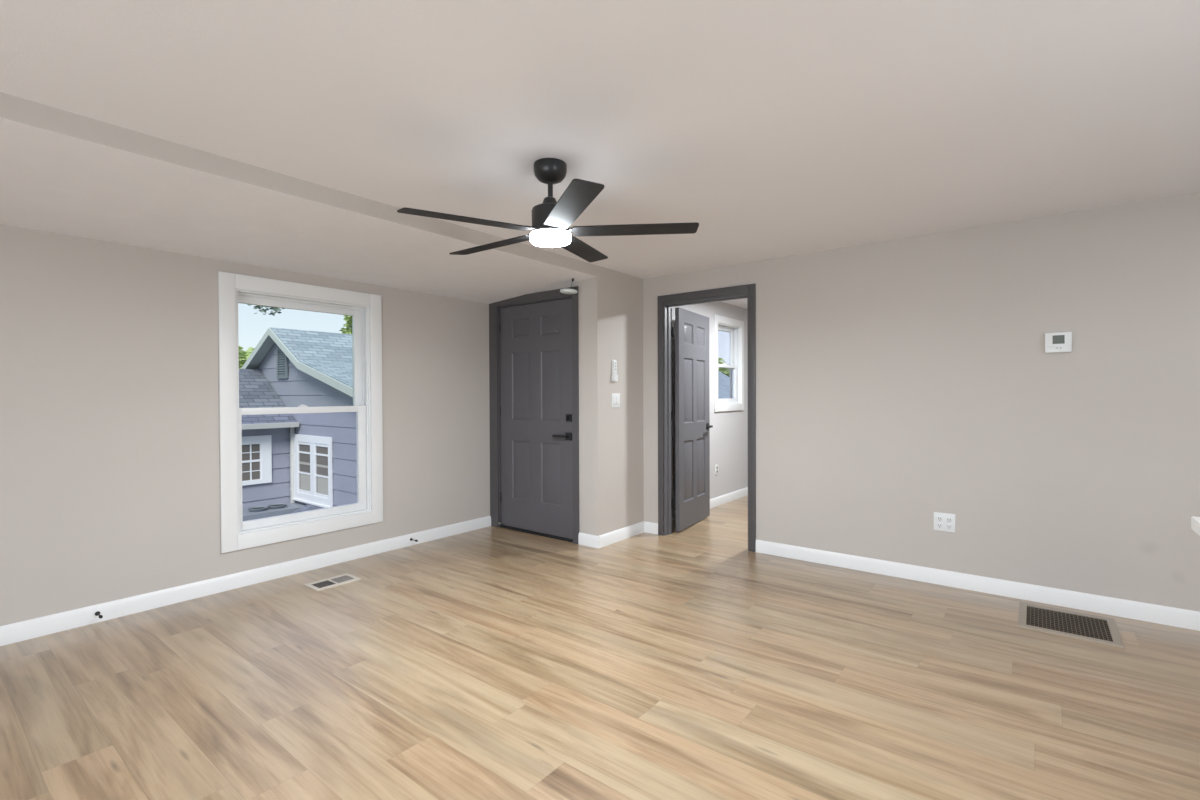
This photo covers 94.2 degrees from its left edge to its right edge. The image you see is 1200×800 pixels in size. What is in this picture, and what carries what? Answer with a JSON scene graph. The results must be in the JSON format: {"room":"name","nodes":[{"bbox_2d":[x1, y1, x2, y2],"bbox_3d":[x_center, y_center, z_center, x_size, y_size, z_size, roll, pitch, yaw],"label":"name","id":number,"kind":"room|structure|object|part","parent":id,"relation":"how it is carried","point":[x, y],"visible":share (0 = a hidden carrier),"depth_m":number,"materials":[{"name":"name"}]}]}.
{"room":"empty living room","nodes":[
{"label":"empty living room","id":0,"kind":"room"},
{"bbox_2d":[0,224,489,625],"bbox_3d":[-2.998,0.208,2.877,0.135,2.270,6.448,0,1,38],"label":"wall","id":1,"kind":"structure","parent":0,"point":[110,442],"depth_m":3.23,"materials":[{"name":"beige paint"}]},
{"bbox_2d":[0,516,490,645],"bbox_3d":[-2.940,1.176,2.834,0.015,0.096,6.232,0,1,38],"label":"baseboard","id":2,"kind":"structure","parent":1,"relation":"attached to","point":[54,623],"depth_m":3.47,"materials":[{"name":"white paint"}]},
{"bbox_2d":[95,611,102,617],"bbox_3d":[-2.723,1.171,3.030,0.086,0.023,0.023,0,1,38],"label":"door stop","id":3,"kind":"object","parent":2,"relation":"attached to","point":[97,613],"visible":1,"depth_m":3.05,"materials":[{"name":"black metal"}]},
{"bbox_2d":[218,271,382,552],"bbox_3d":[-2.113,0.074,3.996,0.150,1.780,1.109,0,1,38],"label":"window","id":4,"kind":"structure","parent":1,"relation":"in","point":[233,289],"depth_m":3.93,"materials":[{"name":"white paint"}]},
{"bbox_3d":[-2.141,-0.309,4.013,0.034,0.800,0.897,0,1,38],"label":"sash","id":5,"kind":"part","parent":4,"relation":"part of","materials":[{"name":"white plastic"}]},
{"bbox_3d":[-2.099,0.451,3.990,0.036,0.803,0.897,0,1,38],"label":"sash","id":6,"kind":"part","parent":4,"relation":"part of","materials":[{"name":"white plastic"}]},
{"bbox_2d":[0,92,605,303],"bbox_3d":[-2.495,-1.019,2.469,1.423,0.308,6.448,0,1,38],"label":"ceiling","id":7,"kind":"structure","parent":0,"point":[63,172],"depth_m":2.84,"materials":[{"name":"paint"}]},
{"bbox_2d":[560,278,576,293],"bbox_3d":[-0.256,-0.924,4.548,0.144,0.115,0.144,0,1,38],"label":"smoke detector","id":8,"kind":"object","parent":7,"relation":"hanging from","point":[565,291],"visible":1,"depth_m":4.50,"materials":[{"name":"white plastic"}]},
{"bbox_2d":[535,277,606,535],"bbox_3d":[-0.491,0.158,4.937,1.288,2.310,0.115,0,1,38],"label":"wall","id":9,"kind":"structure","parent":0,"point":[591,291],"depth_m":4.55,"materials":[{"name":"beige paint"}]},
{"bbox_2d":[489,286,579,543],"bbox_3d":[-0.584,0.126,4.977,1.090,2.134,0.165,0,1,38],"label":"door","id":10,"kind":"structure","parent":9,"relation":"in","point":[534,337],"depth_m":4.94,"materials":[{"name":"grey paint"}]},
{"bbox_3d":[-0.322,0.307,4.714,0.176,0.066,0.056,0,1,38],"label":"lever","id":11,"kind":"part","parent":10,"relation":"part of","materials":[{"name":"black metal"}]},
{"bbox_2d":[578,532,599,548],"bbox_3d":[-0.091,1.147,4.555,0.212,0.096,0.015,0,1,38],"label":"baseboard","id":12,"kind":"structure","parent":9,"relation":"attached to","point":[584,539],"depth_m":4.55,"materials":[{"name":"white paint"}]},
{"bbox_2d":[0,495,1199,799],"bbox_3d":[1.135,1.271,2.492,6.865,0.120,10.900,0,1,38],"label":"floor","id":13,"kind":"structure","parent":0,"point":[491,662],"depth_m":2.37,"materials":[{"name":"brown wood"}]},
{"bbox_2d":[304,573,360,590],"bbox_3d":[-1.775,1.208,3.702,0.187,0.005,0.290,0,1,38],"label":"floor vent","id":14,"kind":"object","parent":13,"relation":"in","point":[338,580],"visible":1,"depth_m":3.69,"materials":[{"name":"beige metal"}]},
{"bbox_2d":[1018,602,1123,647],"bbox_3d":[2.512,1.197,2.999,0.413,0.007,0.435,0,1,38],"label":"floor vent","id":15,"kind":"object","parent":13,"relation":"in","point":[1083,626],"visible":1,"depth_m":2.98,"materials":[{"name":"beige metal"}]},
{"bbox_3d":[2.403,0.790,0.356,2.038,0.874,0.541,0,1,38],"label":"base cabinet","id":16,"kind":"object","parent":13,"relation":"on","visible":0},
{"bbox_2d":[1191,517,1199,535],"bbox_3d":[2.301,0.334,0.491,2.368,0.035,0.676,0,1,38],"label":"countertop","id":17,"kind":"structure","parent":16,"relation":"on","point":[1195,521],"depth_m":1.44,"materials":[{"name":"white stone"}]},
{"bbox_2d":[0,0,1199,308],"bbox_3d":[1.633,-1.125,2.072,5.577,0.120,10.900,0,1,38],"label":"ceiling","id":18,"kind":"structure","parent":0,"point":[777,128],"depth_m":1.95,"materials":[{"name":"paint"}]},
{"bbox_2d":[397,158,698,261],"bbox_3d":[-0.263,-0.883,2.543,1.228,0.357,1.284,0,1,38],"label":"ceiling fan","id":19,"kind":"object","parent":18,"relation":"hanging from","point":[552,219],"visible":1,"depth_m":2.45,"materials":[{"name":"black metal"}]},
{"bbox_3d":[-0.539,-0.742,2.299,0.557,0.039,0.112,-1,1,-35],"label":"blade","id":20,"kind":"part","parent":19,"relation":"part of","materials":[{"name":"black wood"}]},
{"bbox_3d":[-0.528,-0.761,2.748,0.558,0.027,0.115,0,1,38],"label":"blade","id":21,"kind":"part","parent":19,"relation":"part of","materials":[{"name":"black wood"}]},
{"bbox_2d":[530,229,570,246],"bbox_3d":[-0.223,-0.729,2.517,0.184,0.049,0.185,0,1,38],"label":"diffuser","id":22,"kind":"object","parent":19,"relation":"attached to","point":[538,237],"depth_m":2.46,"materials":[{"name":"white glass"}]},
{"bbox_3d":[-0.114,-0.745,2.149,0.112,0.031,0.557,0,1,-17],"label":"blade","id":23,"kind":"part","parent":19,"relation":"part of","materials":[{"name":"black wood"}]},
{"bbox_3d":[-0.096,-0.776,2.877,0.112,0.040,0.557,0,1,19],"label":"blade","id":24,"kind":"part","parent":19,"relation":"part of","materials":[{"name":"black wood"}]},
{"bbox_3d":[0.160,-0.766,2.506,0.557,0.025,0.112,0,1,1],"label":"blade","id":25,"kind":"part","parent":19,"relation":"part of","materials":[{"name":"black wood"}]},
{"bbox_2d":[606,268,747,532],"bbox_3d":[1.381,0.093,6.372,0.100,2.398,4.452,0,1,38],"label":"wall","id":26,"kind":"structure","parent":0,"point":[624,292],"depth_m":4.92,"materials":[{"name":"beige paint"}]},
{"bbox_2d":[612,360,617,380],"bbox_3d":[0.126,-0.246,4.660,0.023,0.180,0.054,0,1,38],"label":"remote holder","id":27,"kind":"object","parent":26,"relation":"attached to","point":[614,362],"visible":1,"depth_m":4.64,"materials":[{"name":"white plastic"}]},
{"bbox_2d":[611,393,619,407],"bbox_3d":[0.134,0.004,4.683,0.010,0.118,0.116,0,1,38],"label":"light switch","id":28,"kind":"object","parent":26,"relation":"attached to","point":[615,397],"visible":1,"depth_m":4.67,"materials":[{"name":"white plastic"}]},
{"bbox_2d":[600,521,644,547],"bbox_3d":[0.195,1.144,4.762,0.015,0.096,0.665,0,1,38],"label":"baseboard","id":29,"kind":"structure","parent":26,"relation":"attached to","point":[612,537],"depth_m":4.74,"materials":[{"name":"white paint"}]},
{"bbox_2d":[672,487,747,521],"bbox_3d":[1.610,1.121,6.578,0.015,0.096,3.666,0,1,38],"label":"baseboard","id":30,"kind":"structure","parent":26,"relation":"attached to","point":[723,499],"depth_m":6.35,"materials":[{"name":"white paint"}]},
{"bbox_2d":[715,464,717,474],"bbox_3d":[1.296,0.772,6.177,0.010,0.115,0.072,0,1,38],"label":"wall outlet","id":31,"kind":"object","parent":26,"relation":"attached to","point":[716,465],"visible":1,"depth_m":6.17,"materials":[{"name":"white plastic"}]},
{"bbox_2d":[714,314,743,411],"bbox_3d":[1.443,-0.408,6.461,0.150,1.068,0.775,0,1,38],"label":"window","id":32,"kind":"structure","parent":26,"relation":"in","point":[735,402],"depth_m":6.63,"materials":[{"name":"white paint"}]},
{"bbox_3d":[1.419,-0.613,6.478,0.026,0.478,0.597,0,1,38],"label":"sash","id":33,"kind":"part","parent":32,"relation":"part of","materials":[{"name":"white plastic"}]},
{"bbox_3d":[1.456,-0.188,6.454,0.036,0.443,0.597,0,1,38],"label":"sash","id":34,"kind":"part","parent":32,"relation":"part of","materials":[{"name":"white plastic"}]},
{"bbox_3d":[1.436,-0.409,6.466,0.133,0.910,0.625,0,1,38],"label":"frame","id":35,"kind":"part","parent":32,"relation":"part of","materials":[{"name":"white plastic"}]},
{"bbox_2d":[643,192,1199,611],"bbox_3d":[2.626,0.118,3.352,5.577,2.398,0.115,0,1,38],"label":"wall","id":36,"kind":"structure","parent":0,"point":[901,382],"depth_m":3.44,"materials":[{"name":"beige paint"}]},
{"bbox_2d":[644,521,657,534],"bbox_3d":[0.460,1.141,4.971,0.146,0.096,0.015,0,1,38],"label":"baseboard","id":37,"kind":"structure","parent":36,"relation":"attached to","point":[649,527],"depth_m":4.97,"materials":[{"name":"white paint"}]},
{"bbox_2d":[658,284,755,551],"bbox_3d":[1.127,0.135,5.021,0.949,2.102,0.942,0,1,38],"label":"door","id":38,"kind":"structure","parent":36,"relation":"in","point":[692,399],"depth_m":4.97,"materials":[{"name":"grey paint"}]},
{"bbox_3d":[1.038,0.264,5.554,0.143,0.064,0.152,0,1,31],"label":"lever","id":39,"kind":"part","parent":38,"relation":"part of","materials":[{"name":"black metal"}]},
{"bbox_2d":[934,512,955,532],"bbox_3d":[2.222,0.789,3.595,0.121,0.119,0.012,0,1,38],"label":"wall outlet","id":40,"kind":"object","parent":36,"relation":"attached to","point":[945,522],"visible":1,"depth_m":3.59,"materials":[{"name":"white plastic"}]},
{"bbox_2d":[756,539,1199,630],"bbox_3d":[2.967,1.151,3.017,4.420,0.096,0.015,0,1,38],"label":"baseboard","id":41,"kind":"structure","parent":36,"relation":"attached to","point":[1171,616],"depth_m":3.42,"materials":[{"name":"white paint"}]},
{"bbox_2d":[1045,332,1071,352],"bbox_3d":[2.656,-0.334,3.231,0.121,0.117,0.030,0,1,38],"label":"thermostat","id":42,"kind":"object","parent":36,"relation":"attached to","point":[1055,342],"visible":1,"depth_m":3.22,"materials":[{"name":"white plastic"}]},
{"label":"outside","id":43,"kind":"structure","parent":0,"visible":0},
{"bbox_3d":[0.472,2.817,25.025,110.000,0.150,120.000,0,1,38],"label":"ground","id":44,"kind":"structure","parent":43,"visible":0},
{"bbox_2d":[239,346,254,368],"bbox_3d":[-19.518,-0.167,30.196,3.003,6.073,3.749,0,1,38],"label":"leafy tree","id":45,"kind":"object","parent":44,"relation":"on","point":[243,355],"visible":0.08,"depth_m":29.52,"materials":[{"name":"green plant"}]},
{"bbox_2d":[247,304,285,315],"bbox_3d":[-9.247,-1.592,12.555,4.768,9.189,2.535,0,1,-25],"label":"shade tree","id":46,"kind":"object","parent":44,"relation":"on","point":[275,309],"visible":0.06,"depth_m":13.44,"materials":[{"name":"green plant"}]},
{"bbox_2d":[339,315,351,333],"bbox_3d":[-10.754,-0.962,27.081,3.347,7.654,3.012,-1,1,-34],"label":"leafy tree","id":47,"kind":"object","parent":44,"relation":"on","point":[348,330],"visible":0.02,"depth_m":26.52,"materials":[{"name":"green plant"}]},
{"bbox_2d":[239,327,729,520],"bbox_3d":[-2.273,0.770,13.064,6.760,4.200,24.200,0,1,38],"label":"neighbouring house","id":48,"kind":"structure","parent":44,"relation":"on","point":[303,461],"depth_m":9.39,"materials":[{"name":"blue wood"}]},
{"bbox_2d":[247,506,267,511],"bbox_3d":[-5.552,1.768,9.040,0.286,0.050,0.286,0,1,38],"label":"bowl","id":49,"kind":"object","parent":48,"relation":"on","point":[254,508],"visible":1,"depth_m":9.02,"materials":[{"name":"grey"}]},
{"bbox_2d":[267,503,286,508],"bbox_3d":[-5.370,1.765,9.272,0.286,0.050,0.286,0,1,38],"label":"bowl","id":50,"kind":"object","parent":48,"relation":"on","point":[275,505],"visible":1,"depth_m":9.25,"materials":[{"name":"grey"}]},
{"bbox_2d":[276,348,287,378],"bbox_3d":[-5.669,-0.661,9.943,0.410,0.550,0.030,0,1,38],"label":"gable vent","id":51,"kind":"object","parent":48,"relation":"attached to","point":[281,359],"depth_m":9.96,"materials":[{"name":"grey"}]},
{"bbox_3d":[-4.702,-0.475,9.078,5.700,1.583,0.210,0,1,38],"label":"rake trim","id":52,"kind":"part","parent":48,"relation":"part of","materials":[{"name":"grey"}]},
{"bbox_3d":[-5.010,1.147,9.451,0.465,0.870,0.016,0,1,38],"label":"sash","id":53,"kind":"part","parent":48,"relation":"part of","materials":[{"name":"white"}]},
{"bbox_2d":[300,473,309,490],"bbox_3d":[-4.988,1.392,9.444,0.390,0.270,0.004,0,1,38],"label":"blind","id":54,"kind":"object","parent":48,"relation":"hanging from","point":[304,477],"depth_m":9.45,"materials":[{"name":"grey"}]},
{"bbox_3d":[-4.769,1.147,9.261,0.150,0.870,0.024,0,1,38],"label":"post","id":55,"kind":"part","parent":48,"relation":"part of","materials":[{"name":"white"}]},
{"bbox_3d":[-4.525,1.148,9.073,0.465,0.870,0.016,0,1,38],"label":"sash","id":56,"kind":"part","parent":48,"relation":"part of","materials":[{"name":"white"}]},
{"bbox_2d":[316,464,327,467],"bbox_3d":[-4.516,1.078,9.072,0.420,0.040,0.004,0,1,38],"label":"window blind","id":57,"kind":"object","parent":48,"relation":"hanging from","point":[317,465],"depth_m":9.09,"materials":[{"name":"grey"}]},
{"bbox_2d":[317,477,327,494],"bbox_3d":[-4.503,1.393,9.066,0.390,0.270,0.004,0,1,38],"label":"blind","id":58,"kind":"object","parent":48,"relation":"hanging from","point":[322,482],"depth_m":9.08,"materials":[{"name":"grey"}]},
{"bbox_2d":[718,358,729,376],"bbox_3d":[10.925,-0.534,45.548,6.395,6.264,6.986,0,1,-20],"label":"leafy tree","id":59,"kind":"object","parent":44,"relation":"on","point":[725,371],"visible":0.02,"depth_m":45.53,"materials":[{"name":"green plant"}]}
]}

